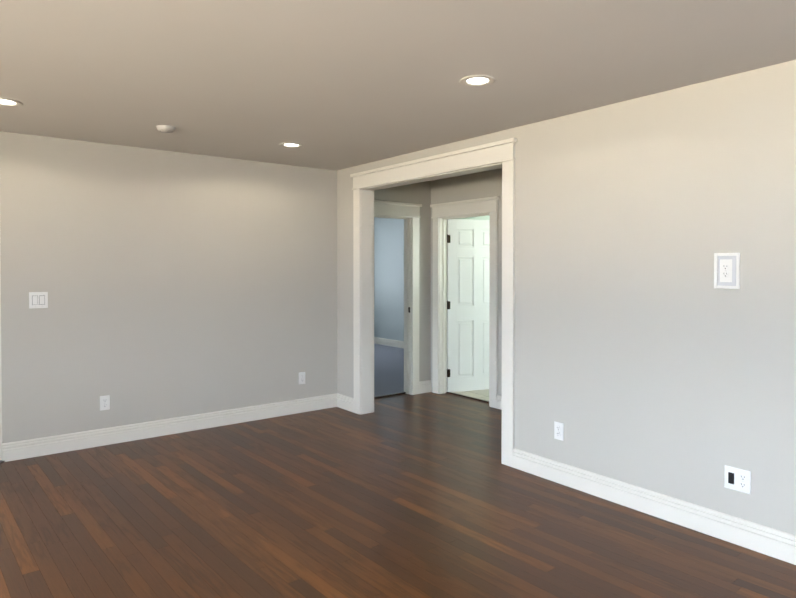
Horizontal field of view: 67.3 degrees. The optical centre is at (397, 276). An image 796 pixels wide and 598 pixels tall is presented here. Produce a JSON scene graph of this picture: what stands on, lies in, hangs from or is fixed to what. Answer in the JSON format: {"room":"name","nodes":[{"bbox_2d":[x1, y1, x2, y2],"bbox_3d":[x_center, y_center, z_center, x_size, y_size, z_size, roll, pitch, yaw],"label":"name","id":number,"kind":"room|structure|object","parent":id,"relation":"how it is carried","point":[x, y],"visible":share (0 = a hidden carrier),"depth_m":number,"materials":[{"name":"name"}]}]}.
{"room":"living room","nodes":[
{"label":"living room","id":0,"kind":"room"},
{"bbox_2d":[0,131,430,442],"bbox_3d":[-0.393,0.124,6.444,6.497,2.440,0.173,-1,1,-38],"label":"wall","id":1,"kind":"structure","parent":0,"point":[175,284],"depth_m":5.11,"materials":[{"name":"grey paint"}]},
{"bbox_2d":[0,261,1,459],"bbox_3d":[-3.018,0.152,4.434,0.115,2.440,0.140,-1,1,-38],"label":"trim","id":2,"kind":"structure","parent":1,"relation":"attached to","point":[0,377],"depth_m":4.42,"materials":[{"name":"white wood"}]},
{"bbox_2d":[29,292,47,308],"bbox_3d":[-2.736,0.181,4.555,0.124,0.124,0.013,-1,1,-38],"label":"rocker light switch","id":3,"kind":"object","parent":1,"relation":"attached to","point":[38,299],"visible":1,"depth_m":4.55,"materials":[{"name":"white plastic"}]},
{"bbox_2d":[100,395,109,410],"bbox_3d":[-2.375,1.025,4.848,0.074,0.118,0.011,-1,1,-38],"label":"electrical outlet","id":4,"kind":"object","parent":1,"relation":"attached to","point":[105,402],"visible":1,"depth_m":4.85,"materials":[{"name":"white plastic"}]},
{"bbox_2d":[2,393,337,461],"bbox_3d":[-1.773,1.292,5.314,2.910,0.136,0.018,-1,1,-38],"label":"baseboard","id":5,"kind":"structure","parent":1,"relation":"attached to","point":[17,450],"depth_m":5.09,"materials":[{"name":"white wood"}]},
{"bbox_2d":[299,372,304,383],"bbox_3d":[-0.953,1.011,5.949,0.074,0.118,0.011,-1,1,-38],"label":"electrical outlet","id":6,"kind":"object","parent":1,"relation":"attached to","point":[301,377],"visible":1,"depth_m":5.95,"materials":[{"name":"white plastic"}]},
{"bbox_2d":[374,200,421,394],"bbox_3d":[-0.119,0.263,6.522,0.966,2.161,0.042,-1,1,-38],"label":"door frame","id":7,"kind":"structure","parent":1,"relation":"attached to","point":[392,208],"depth_m":6.76,"materials":[{"name":"white wood"}]},
{"bbox_2d":[374,344,403,396],"bbox_3d":[-0.741,1.351,9.141,3.367,0.112,4.604,-1,1,-38],"label":"floor","id":8,"kind":"structure","parent":0,"point":[388,369],"depth_m":8.31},
{"bbox_2d":[374,217,403,340],"bbox_3d":[0.673,0.112,7.314,3.090,2.440,0.004,-1,1,-38],"label":"wall","id":9,"kind":"structure","parent":0,"point":[388,278],"depth_m":6.70,"materials":[{"name":"paint"}]},
{"bbox_2d":[374,337,403,347],"bbox_3d":[0.524,1.226,10.045,0.018,0.136,4.480,-1,1,-38],"label":"baseboard","id":10,"kind":"structure","parent":9,"relation":"attached to","point":[389,342],"depth_m":10.89,"materials":[{"name":"white wood"}]},
{"bbox_2d":[0,392,795,597],"bbox_3d":[-0.480,1.467,1.278,8.540,0.100,8.160,-1,1,-38],"label":"floor","id":11,"kind":"structure","parent":0,"point":[426,495],"depth_m":3.35,"materials":[{"name":"brown wood"}]},
{"bbox_2d":[0,392,488,463],"bbox_3d":[-2.415,1.372,3.904,8.415,0.016,1.638,-1,1,-38],"label":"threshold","id":12,"kind":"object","parent":11,"relation":"on","point":[1,461],"depth_m":6.65,"materials":[{"name":"brown wood"}]},
{"bbox_2d":[0,0,795,180],"bbox_3d":[-1.010,-1.133,3.740,10.760,0.150,12.760,-1,1,-38],"label":"ceiling","id":13,"kind":"structure","parent":0,"point":[336,85],"depth_m":2.96,"materials":[{"name":"white paint"}]},
{"bbox_2d":[0,98,22,106],"bbox_3d":[-2.380,-1.056,3.617,0.193,0.012,0.193,-1,1,-38],"label":"recessed light","id":14,"kind":"object","parent":13,"relation":"in","point":[7,102],"visible":0.98,"depth_m":3.63,"materials":[{"name":"white plastic"}]},
{"bbox_2d":[156,125,175,132],"bbox_3d":[-1.656,-1.048,4.271,0.132,0.036,0.132,-1,1,-38],"label":"smoke detector","id":15,"kind":"object","parent":13,"relation":"attached to","point":[165,128],"visible":1,"depth_m":4.23,"materials":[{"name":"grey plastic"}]},
{"bbox_2d":[279,142,302,147],"bbox_3d":[-0.871,-1.074,4.886,0.193,0.012,0.193,-1,1,-38],"label":"recessed light","id":16,"kind":"object","parent":13,"relation":"in","point":[291,145],"visible":0.98,"depth_m":4.88,"materials":[{"name":"white plastic"}]},
{"bbox_2d":[459,75,495,86],"bbox_3d":[0.426,-1.051,3.209,0.193,0.012,0.193,-1,1,-38],"label":"recessed light","id":17,"kind":"object","parent":13,"relation":"in","point":[476,80],"visible":1,"depth_m":3.21,"materials":[{"name":"white plastic"}]},
{"bbox_2d":[431,169,501,395],"bbox_3d":[1.313,0.133,5.822,0.120,2.440,2.900,-1,1,-38],"label":"wall","id":18,"kind":"structure","parent":0,"point":[485,184],"depth_m":6.32,"materials":[{"name":"grey paint"}]},
{"bbox_2d":[430,196,498,407],"bbox_3d":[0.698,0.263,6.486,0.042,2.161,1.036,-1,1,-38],"label":"door frame","id":19,"kind":"structure","parent":18,"relation":"attached to","point":[472,206],"depth_m":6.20,"materials":[{"name":"white wood"}]},
{"bbox_2d":[447,219,489,391],"bbox_3d":[0.918,0.333,6.996,0.773,1.990,0.187,0,1,-20],"label":"bathroom door","id":20,"kind":"structure","parent":18,"relation":"in","point":[468,243],"depth_m":6.94,"materials":[{"name":"white wood"}]},
{"bbox_2d":[496,395,501,409],"bbox_3d":[1.578,1.291,5.382,0.018,0.136,1.854,-1,1,-38],"label":"baseboard","id":21,"kind":"structure","parent":18,"relation":"attached to","point":[499,398],"depth_m":6.09,"materials":[{"name":"white wood"}]},
{"bbox_2d":[453,389,488,400],"bbox_3d":[1.969,1.385,6.904,2.220,0.106,2.020,-1,1,-38],"label":"floor","id":22,"kind":"structure","parent":0,"point":[482,394],"depth_m":6.81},
{"bbox_2d":[457,215,489,219],"bbox_3d":[1.059,0.127,6.251,0.004,2.440,1.890,-1,1,-38],"label":"wall","id":23,"kind":"structure","parent":0,"point":[482,218],"depth_m":6.45,"materials":[{"name":"white paint"}]},
{"bbox_2d":[337,60,795,534],"bbox_3d":[1.855,0.171,3.101,0.140,2.440,8.213,-1,1,-38],"label":"wall","id":24,"kind":"structure","parent":0,"point":[648,355],"depth_m":3.43,"materials":[{"name":"grey paint"}]},
{"bbox_2d":[338,393,353,412],"bbox_3d":[-0.522,1.282,6.058,0.018,0.136,0.286,-1,1,-38],"label":"baseboard","id":25,"kind":"structure","parent":24,"relation":"attached to","point":[344,402],"depth_m":6.06,"materials":[{"name":"white wood"}]},
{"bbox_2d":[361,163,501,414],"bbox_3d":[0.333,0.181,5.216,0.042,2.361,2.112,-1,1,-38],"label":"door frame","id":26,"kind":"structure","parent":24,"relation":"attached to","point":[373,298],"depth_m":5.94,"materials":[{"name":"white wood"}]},
{"bbox_2d":[350,137,516,466],"bbox_3d":[0.190,0.182,5.105,0.042,2.361,2.112,-1,1,-38],"label":"door frame","id":27,"kind":"structure","parent":24,"relation":"attached to","point":[500,151],"depth_m":4.43,"materials":[{"name":"white wood"}]},
{"bbox_2d":[554,421,563,440],"bbox_3d":[1.074,1.034,3.999,0.011,0.118,0.074,-1,1,-38],"label":"electrical outlet","id":28,"kind":"object","parent":24,"relation":"attached to","point":[558,430],"visible":1,"depth_m":3.99,"materials":[{"name":"white plastic"}]},
{"bbox_2d":[513,448,795,564],"bbox_3d":[2.517,1.337,2.133,0.018,0.136,5.506,-1,1,-38],"label":"baseboard","id":29,"kind":"structure","parent":24,"relation":"attached to","point":[769,541],"depth_m":3.39,"materials":[{"name":"white wood"}]},
{"bbox_2d":[714,253,739,288],"bbox_3d":[1.727,-0.030,3.143,0.009,0.188,0.128,-1,1,-38],"label":"electrical outlet","id":30,"kind":"object","parent":24,"relation":"attached to","point":[727,269],"visible":1,"depth_m":3.14,"materials":[{"name":"white plastic"}]},
{"bbox_2d":[724,465,750,493],"bbox_3d":[1.762,1.056,3.110,0.011,0.118,0.128,-1,1,-38],"label":"outlet plate","id":31,"kind":"object","parent":24,"relation":"attached to","point":[737,479],"visible":1,"depth_m":3.11,"materials":[{"name":"white plastic"}]}
]}

